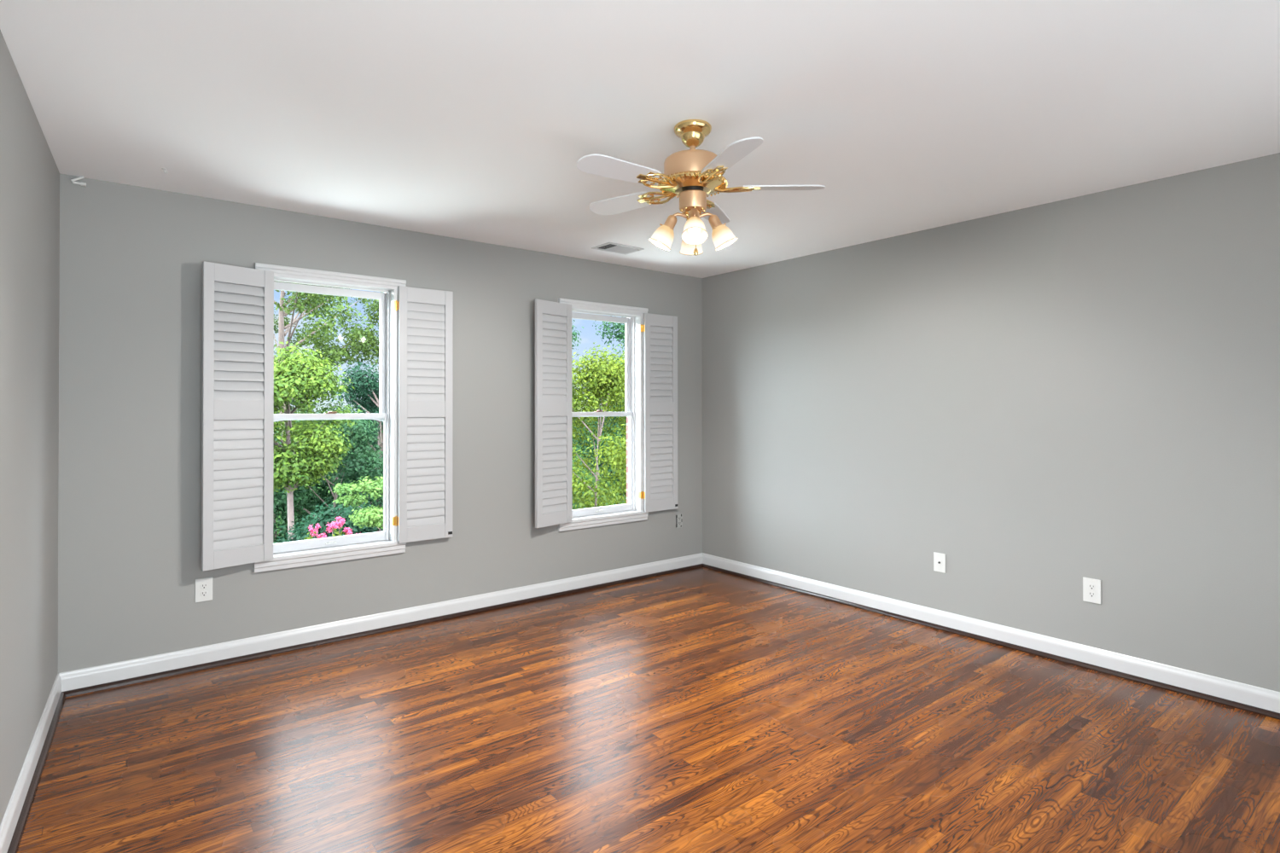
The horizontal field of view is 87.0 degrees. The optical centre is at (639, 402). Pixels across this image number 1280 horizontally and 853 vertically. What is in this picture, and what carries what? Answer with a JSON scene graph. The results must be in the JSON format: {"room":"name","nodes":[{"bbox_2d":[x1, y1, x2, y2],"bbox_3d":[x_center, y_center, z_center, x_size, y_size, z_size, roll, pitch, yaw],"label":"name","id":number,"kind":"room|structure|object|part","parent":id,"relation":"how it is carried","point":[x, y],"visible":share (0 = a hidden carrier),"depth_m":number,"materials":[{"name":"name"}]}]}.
{"room":"empty bedroom","nodes":[
{"label":"empty bedroom","id":0,"kind":"room"},
{"bbox_2d":[0,29,59,826],"bbox_3d":[-1.347,0.132,1.121,0.140,2.440,4.884,0,-1,-36],"label":"wall","id":1,"kind":"structure","parent":0,"point":[29,171],"depth_m":2.34,"materials":[{"name":"grey paint"}]},
{"bbox_2d":[0,674,61,852],"bbox_3d":[-1.328,1.292,1.221,0.015,0.096,4.726,0,-1,-36],"label":"baseboard","id":2,"kind":"structure","parent":1,"relation":"attached to","point":[11,817],"depth_m":2.34,"materials":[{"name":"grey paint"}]},
{"bbox_2d":[6,692,66,852],"bbox_3d":[-1.315,1.341,1.231,0.020,0.023,4.726,0,-1,-36],"label":"trim","id":3,"kind":"structure","parent":1,"relation":"attached to","point":[20,829],"depth_m":2.39,"materials":[{"name":"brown wood"}]},
{"bbox_2d":[57,173,702,673],"bbox_3d":[-1.244,0.155,4.386,4.840,2.440,0.110,0,-1,-39],"label":"wall","id":4,"kind":"structure","parent":0,"point":[131,258],"depth_m":3.62,"materials":[{"name":"grey paint"}]},
{"bbox_2d":[70,175,86,186],"bbox_3d":[-2.652,-1.051,3.188,0.056,0.045,0.025,0,-1,-39],"label":"clip","id":5,"kind":"object","parent":4,"relation":"attached to","point":[84,184],"visible":1,"depth_m":3.18,"materials":[{"name":"grey plastic"}]},
{"bbox_2d":[195,577,212,602],"bbox_3d":[-2.259,0.970,3.495,0.076,0.118,0.008,0,-1,-39],"label":"wall outlet","id":6,"kind":"object","parent":4,"relation":"attached to","point":[203,586],"visible":1,"depth_m":3.49,"materials":[{"name":"grey plastic"}]},
{"bbox_2d":[200,591,208,596],"bbox_3d":[-2.257,0.989,3.494,0.034,0.027,0.003,0,-1,-39],"label":"receptacle","id":7,"kind":"object","parent":6,"relation":"attached to","point":[202,593],"depth_m":3.49,"materials":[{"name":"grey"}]},
{"bbox_2d":[200,583,208,588],"bbox_3d":[-2.257,0.950,3.494,0.034,0.027,0.003,0,-1,-39],"label":"receptacle","id":8,"kind":"object","parent":6,"relation":"attached to","point":[202,585],"depth_m":3.49,"materials":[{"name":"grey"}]},
{"bbox_2d":[201,261,273,571],"bbox_3d":[-2.100,0.069,3.536,0.034,1.559,0.346,0,-1,39],"label":"window shutter","id":9,"kind":"object","parent":4,"relation":"attached to","point":[237,416],"visible":1,"depth_m":3.52,"materials":[{"name":"grey paint"}]},
{"bbox_3d":[-2.099,0.422,3.527,0.011,0.671,0.247,0,-1,39],"label":"louver panel","id":10,"kind":"part","parent":9,"relation":"part of","materials":[{"name":"grey paint"}]},
{"bbox_3d":[-2.100,-0.317,3.533,0.019,0.608,0.247,0,-1,39],"label":"louver panel","id":11,"kind":"part","parent":9,"relation":"part of","materials":[{"name":"grey paint"}]},
{"bbox_2d":[253,262,406,572],"bbox_3d":[-1.821,0.083,3.963,0.812,1.668,0.234,0,-1,-39],"label":"window","id":12,"kind":"structure","parent":4,"relation":"in","point":[296,554],"depth_m":4.04,"materials":[{"name":"grey paint"}]},
{"bbox_3d":[-1.840,0.465,3.985,0.672,0.754,0.006,0,-1,-39],"label":"screen frame","id":13,"kind":"part","parent":12,"relation":"part of","materials":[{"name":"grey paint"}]},
{"bbox_3d":[-1.841,-0.291,3.990,0.654,0.783,0.026,0,-1,-39],"label":"sash","id":14,"kind":"part","parent":12,"relation":"part of","materials":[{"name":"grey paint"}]},
{"bbox_3d":[-1.816,0.453,3.955,0.652,0.777,0.026,0,-1,-39],"label":"sash","id":15,"kind":"part","parent":12,"relation":"part of","materials":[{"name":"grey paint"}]},
{"bbox_2d":[57,552,702,692],"bbox_3d":[-1.086,1.315,4.422,4.140,0.096,0.015,0,-1,-39],"label":"baseboard","id":16,"kind":"structure","parent":4,"relation":"attached to","point":[89,677],"depth_m":3.89,"materials":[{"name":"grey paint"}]},
{"bbox_2d":[62,564,702,697],"bbox_3d":[-1.075,1.363,4.409,4.140,0.023,0.020,0,-1,-39],"label":"trim","id":17,"kind":"structure","parent":4,"relation":"attached to","point":[147,677],"depth_m":3.89,"materials":[{"name":"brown wood"}]},
{"bbox_2d":[391,285,453,543],"bbox_3d":[-1.342,0.072,4.185,0.365,1.559,0.056,0,0,-33],"label":"window shutter","id":18,"kind":"object","parent":4,"relation":"attached to","point":[424,315],"visible":1,"depth_m":4.18,"materials":[{"name":"grey paint"}]},
{"bbox_3d":[-1.330,0.426,4.190,0.247,0.671,0.011,0,-1,-38],"label":"louver panel","id":19,"kind":"part","parent":18,"relation":"part of","materials":[{"name":"grey paint"}]},
{"bbox_3d":[-1.331,-0.313,4.195,0.247,0.610,0.011,0,-1,-38],"label":"louver panel","id":20,"kind":"part","parent":18,"relation":"part of","materials":[{"name":"grey paint"}]},
{"bbox_2d":[558,298,648,531],"bbox_3d":[-0.324,0.089,5.155,0.812,1.668,0.234,0,-1,-39],"label":"window","id":21,"kind":"structure","parent":4,"relation":"in","point":[632,511],"depth_m":5.28,"materials":[{"name":"grey paint"}]},
{"bbox_2d":[535,299,572,528],"bbox_3d":[-0.603,0.075,4.728,0.034,1.559,0.346,0,-1,39],"label":"window shutter","id":22,"kind":"object","parent":21,"relation":"attached to","point":[553,320],"visible":1,"depth_m":4.71,"materials":[{"name":"grey paint"}]},
{"bbox_3d":[-0.603,-0.310,4.725,0.011,0.610,0.247,0,-1,39],"label":"louver panel","id":23,"kind":"part","parent":22,"relation":"part of","materials":[{"name":"grey paint"}]},
{"bbox_3d":[-0.602,0.429,4.720,0.011,0.671,0.247,0,-1,39],"label":"louver panel","id":24,"kind":"part","parent":22,"relation":"part of","materials":[{"name":"grey paint"}]},
{"bbox_3d":[-0.345,-0.284,5.183,0.654,0.783,0.026,0,-1,-39],"label":"sash","id":25,"kind":"part","parent":21,"relation":"part of","materials":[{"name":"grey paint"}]},
{"bbox_3d":[-0.319,0.460,5.147,0.652,0.777,0.026,0,-1,-39],"label":"sash","id":26,"kind":"part","parent":21,"relation":"part of","materials":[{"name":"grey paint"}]},
{"bbox_3d":[-0.344,0.471,5.177,0.672,0.754,0.006,0,-1,-39],"label":"screen frame","id":27,"kind":"part","parent":21,"relation":"part of","materials":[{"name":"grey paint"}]},
{"bbox_2d":[638,313,677,512],"bbox_3d":[0.155,0.079,5.377,0.365,1.559,0.056,0,0,-33],"label":"window shutter","id":28,"kind":"object","parent":4,"relation":"attached to","point":[660,492],"visible":1,"depth_m":5.37,"materials":[{"name":"grey paint"}]},
{"bbox_3d":[0.166,-0.306,5.387,0.247,0.610,0.011,0,-1,-38],"label":"louver panel","id":29,"kind":"part","parent":28,"relation":"part of","materials":[{"name":"grey paint"}]},
{"bbox_3d":[0.167,0.433,5.382,0.247,0.671,0.011,0,-1,-38],"label":"louver panel","id":30,"kind":"part","parent":28,"relation":"part of","materials":[{"name":"grey paint"}]},
{"bbox_2d":[675,513,682,528],"bbox_3d":[0.322,0.973,5.551,0.071,0.112,0.008,0,-1,-39],"label":"wall outlet","id":31,"kind":"object","parent":4,"relation":"attached to","point":[678,517],"visible":1,"depth_m":5.55,"materials":[{"name":"grey plastic"}]},
{"bbox_2d":[626,317,628,503],"bbox_3d":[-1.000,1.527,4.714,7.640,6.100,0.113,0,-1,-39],"label":"window frame","id":32,"kind":"structure","parent":0,"point":[627,418],"depth_m":5.49,"materials":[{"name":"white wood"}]},
{"bbox_2d":[0,0,1279,278],"bbox_3d":[0.795,-1.186,1.834,4.840,0.200,6.960,0,-1,-39],"label":"ceiling","id":33,"kind":"structure","parent":0,"point":[474,120],"depth_m":2.43,"materials":[{"name":"white paint"}]},
{"bbox_2d":[591,242,644,255],"bbox_3d":[-0.153,-1.056,4.645,0.300,0.018,0.208,0,-1,-40],"label":"ceiling vent","id":34,"kind":"object","parent":33,"relation":"in","point":[608,247],"visible":1,"depth_m":4.63,"materials":[{"name":"white metal"}]},
{"bbox_2d":[576,119,825,255],"bbox_3d":[0.173,-0.828,2.621,0.954,0.504,0.984,0,-1,-39],"label":"ceiling fan","id":35,"kind":"object","parent":33,"relation":"hanging from","point":[692,175],"visible":1,"depth_m":2.58,"materials":[{"name":"gold metal"}]},
{"bbox_3d":[-0.082,-0.841,2.437,0.327,0.029,0.125,0,-1,-39],"label":"fan blade","id":36,"kind":"part","parent":35,"relation":"part of","materials":[{"name":"white wood"}]},
{"bbox_3d":[-0.077,-0.838,2.848,0.325,0.029,0.120,0,-1,36],"label":"fan blade","id":37,"kind":"part","parent":35,"relation":"part of","materials":[{"name":"white wood"}]},
{"bbox_3d":[0.093,-0.651,2.640,0.095,0.075,0.095,27,0,2],"label":"lamp shade","id":38,"kind":"part","parent":35,"relation":"part of","materials":[{"name":"beige glass"}]},
{"bbox_3d":[0.133,-0.707,2.635,0.107,0.074,0.059,0,0,23],"label":"lamp arm","id":39,"kind":"part","parent":35,"relation":"part of","materials":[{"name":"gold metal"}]},
{"bbox_3d":[0.210,-0.650,2.750,0.095,0.075,0.095,0,27,2],"label":"lamp shade","id":40,"kind":"part","parent":35,"relation":"part of","materials":[{"name":"beige glass"}]},
{"bbox_3d":[0.208,-0.707,2.564,0.059,0.074,0.107,0,0,23],"label":"lamp arm","id":41,"kind":"part","parent":35,"relation":"part of","materials":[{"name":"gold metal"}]},
{"bbox_3d":[0.204,-0.652,2.524,0.095,0.075,0.095,0,-27,2],"label":"lamp shade","id":42,"kind":"part","parent":35,"relation":"part of","materials":[{"name":"beige glass"}]},
{"bbox_3d":[0.204,-0.655,2.525,0.046,0.061,0.046,0,-27,2],"label":"bulb","id":43,"kind":"part","parent":35,"relation":"part of","materials":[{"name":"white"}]},
{"bbox_3d":[0.219,-0.591,2.641,0.019,0.030,0.018,0,-1,-39],"label":"chain knob","id":44,"kind":"part","parent":35,"relation":"part of","materials":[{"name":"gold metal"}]},
{"bbox_3d":[0.280,-0.707,2.639,0.107,0.074,0.059,0,0,23],"label":"lamp arm","id":45,"kind":"part","parent":35,"relation":"part of","materials":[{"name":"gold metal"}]},
{"bbox_3d":[0.318,-0.838,2.973,0.120,0.029,0.325,0,0,18],"label":"fan blade","id":46,"kind":"part","parent":35,"relation":"part of","materials":[{"name":"white wood"}]},
{"bbox_3d":[0.320,-0.651,2.634,0.095,0.075,0.095,-27,-1,1],"label":"lamp shade","id":47,"kind":"part","parent":35,"relation":"part of","materials":[{"name":"beige glass"}]},
{"bbox_3d":[0.313,-0.842,2.302,0.120,0.029,0.325,0,0,-18],"label":"fan blade","id":48,"kind":"part","parent":35,"relation":"part of","materials":[{"name":"white wood"}]},
{"bbox_3d":[0.559,-0.840,2.635,0.325,0.029,0.120,0,0,0],"label":"fan blade","id":49,"kind":"part","parent":35,"relation":"part of","materials":[{"name":"white wood"}]},
{"bbox_2d":[17,567,1279,852],"bbox_3d":[0.266,1.459,2.484,4.840,0.200,5.010,0,-1,-39],"label":"floor","id":50,"kind":"structure","parent":0,"point":[701,710],"depth_m":2.67,"materials":[{"name":"brown wood"}]},
{"bbox_2d":[701,152,1279,692],"bbox_3d":[2.099,0.146,3.865,0.140,2.440,4.870,0,-1,-39],"label":"wall","id":51,"kind":"structure","parent":0,"point":[1043,399],"depth_m":3.67,"materials":[{"name":"grey paint"}]},
{"bbox_2d":[933,552,945,573],"bbox_3d":[1.815,0.971,4.092,0.015,0.113,0.072,0,-1,-39],"label":"cable jack","id":52,"kind":"object","parent":51,"relation":"attached to","point":[939,559],"visible":1,"depth_m":4.09,"materials":[{"name":"grey plastic"}]},
{"bbox_2d":[702,552,1279,713],"bbox_3d":[1.993,1.307,3.867,0.015,0.096,4.720,0,-1,-39],"label":"baseboard","id":53,"kind":"structure","parent":51,"relation":"attached to","point":[1268,700],"depth_m":3.66,"materials":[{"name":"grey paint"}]},
{"bbox_2d":[702,564,1279,720],"bbox_3d":[1.980,1.355,3.857,0.020,0.023,4.720,0,-1,-39],"label":"trim","id":54,"kind":"structure","parent":51,"relation":"attached to","point":[1160,685],"depth_m":3.64,"materials":[{"name":"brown wood"}]},
{"bbox_2d":[1082,577,1101,604],"bbox_3d":[2.321,0.965,3.463,0.008,0.122,0.080,0,-1,-39],"label":"wall outlet","id":55,"kind":"object","parent":51,"relation":"attached to","point":[1091,588],"visible":1,"depth_m":3.46,"materials":[{"name":"grey plastic"}]},
{"bbox_2d":[1088,591,1095,597],"bbox_3d":[2.319,0.985,3.462,0.003,0.027,0.034,0,-1,-39],"label":"receptacle","id":56,"kind":"object","parent":55,"relation":"attached to","point":[1090,594],"depth_m":3.46,"materials":[{"name":"grey plastic"}]},
{"bbox_2d":[1088,584,1095,589],"bbox_3d":[2.319,0.946,3.462,0.003,0.027,0.034,0,-1,-39],"label":"receptacle","id":57,"kind":"object","parent":55,"relation":"attached to","point":[1090,586],"depth_m":3.46,"materials":[{"name":"grey plastic"}]},
{"label":"outside","id":58,"kind":"structure","parent":0,"visible":0},
{"bbox_2d":[273,422,626,539],"bbox_3d":[-93.012,5.709,123.138,320.000,0.300,299.700,0,-1,-39],"label":"ground","id":59,"kind":"structure","parent":58,"point":[369,422],"depth_m":39.68,"materials":[{"name":"green plant"}]},
{"bbox_2d":[273,393,319,480],"bbox_3d":[-18.470,1.601,32.144,6.110,6.857,6.458,0,0,13],"label":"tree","id":60,"kind":"object","parent":59,"relation":"on","point":[301,393],"visible":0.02,"depth_m":33.50,"materials":[{"name":"green plant"}]},
{"bbox_2d":[273,437,351,543],"bbox_3d":[-10.983,2.978,20.045,4.768,4.123,5.086,0,-1,-42],"label":"shrub","id":61,"kind":"object","parent":59,"relation":"on","point":[310,509],"visible":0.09,"depth_m":19.61,"materials":[{"name":"green plant"}]},
{"bbox_2d":[273,341,362,540],"bbox_3d":[-8.284,1.614,15.992,3.038,6.112,3.138,0,0,31],"label":"maple tree","id":62,"kind":"object","parent":59,"relation":"on","point":[291,470],"visible":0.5,"depth_m":15.66,"materials":[{"name":"green plant"}]},
{"bbox_2d":[273,280,379,511],"bbox_3d":[-15.581,-1.304,29.527,9.727,12.164,8.717,0,-1,35],"label":"oak tree","id":63,"kind":"object","parent":59,"relation":"on","point":[317,302],"visible":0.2,"depth_m":28.47,"materials":[{"name":"green plant"}]},
{"bbox_2d":[273,403,383,543],"bbox_3d":[-8.675,2.359,19.498,4.786,4.675,4.390,0,-1,-39],"label":"bush","id":64,"kind":"object","parent":59,"relation":"on","point":[280,498],"visible":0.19,"depth_m":18.48,"materials":[{"name":"green plant"}]},
{"bbox_2d":[274,497,383,542],"bbox_3d":[-6.521,3.389,14.490,3.690,2.792,3.616,0,0,17],"label":"shrub","id":65,"kind":"object","parent":59,"relation":"on","point":[346,512],"visible":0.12,"depth_m":14.22,"materials":[{"name":"green plant"}]},
{"bbox_2d":[303,517,360,540],"bbox_3d":[-2.897,2.852,6.513,2.075,3.490,1.594,0,-1,-39],"label":"crape myrtle","id":66,"kind":"object","parent":59,"relation":"on","point":[332,526],"visible":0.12,"depth_m":6.43,"materials":[{"name":"pink plant"}]},
{"bbox_2d":[328,476,383,531],"bbox_3d":[-4.680,3.004,13.037,2.284,3.280,2.137,0,-1,-42],"label":"tree","id":67,"kind":"object","parent":59,"relation":"on","point":[369,516],"visible":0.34,"depth_m":12.50,"materials":[{"name":"green plant"}]},
{"bbox_2d":[330,360,383,507],"bbox_3d":[-9.131,1.693,23.755,4.542,6.238,4.536,0,0,-33],"label":"tree","id":68,"kind":"object","parent":59,"relation":"on","point":[362,386],"visible":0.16,"depth_m":23.36,"materials":[{"name":"green plant"}]},
{"bbox_2d":[338,375,383,469],"bbox_3d":[-13.200,1.680,34.593,6.317,6.708,5.978,0,-1,35],"label":"tree","id":69,"kind":"object","parent":59,"relation":"on","point":[371,375],"visible":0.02,"depth_m":33.37,"materials":[{"name":"green plant"}]},
{"bbox_2d":[342,291,381,383],"bbox_3d":[-10.175,-0.528,29.886,4.478,10.604,4.905,0,0,17],"label":"oak tree","id":70,"kind":"object","parent":59,"relation":"on","point":[376,308],"visible":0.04,"depth_m":28.90,"materials":[{"name":"green plant"}]},
{"bbox_2d":[571,320,583,349],"bbox_3d":[-2.671,1.033,17.421,2.316,7.281,2.362,0,-1,-39],"label":"oak tree","id":71,"kind":"object","parent":59,"relation":"on","point":[573,333],"visible":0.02,"depth_m":17.18,"materials":[{"name":"green plant"}]},
{"bbox_2d":[571,342,626,509],"bbox_3d":[-0.692,1.843,10.229,3.470,5.549,3.293,0,0,13],"label":"tree","id":72,"kind":"object","parent":59,"relation":"on","point":[596,378],"visible":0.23,"depth_m":10.04,"materials":[{"name":"green plant"}]},
{"bbox_2d":[572,418,626,510],"bbox_3d":[-2.134,2.454,19.971,4.903,4.673,4.949,0,0,18],"label":"shrub","id":73,"kind":"object","parent":59,"relation":"on","point":[594,426],"visible":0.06,"depth_m":19.09,"materials":[{"name":"green plant"}]},
{"bbox_2d":[572,358,626,495],"bbox_3d":[-0.928,1.318,34.876,6.642,7.454,7.019,0,-1,42],"label":"tree","id":74,"kind":"object","parent":59,"relation":"on","point":[613,421],"visible":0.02,"depth_m":33.59,"materials":[{"name":"green plant"}]},
{"bbox_2d":[592,315,626,436],"bbox_3d":[0.133,0.578,20.785,3.482,8.228,3.350,0,-1,-39],"label":"oak tree","id":75,"kind":"object","parent":59,"relation":"on","point":[618,326],"visible":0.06,"depth_m":20.35,"materials":[{"name":"green plant"}]}
]}

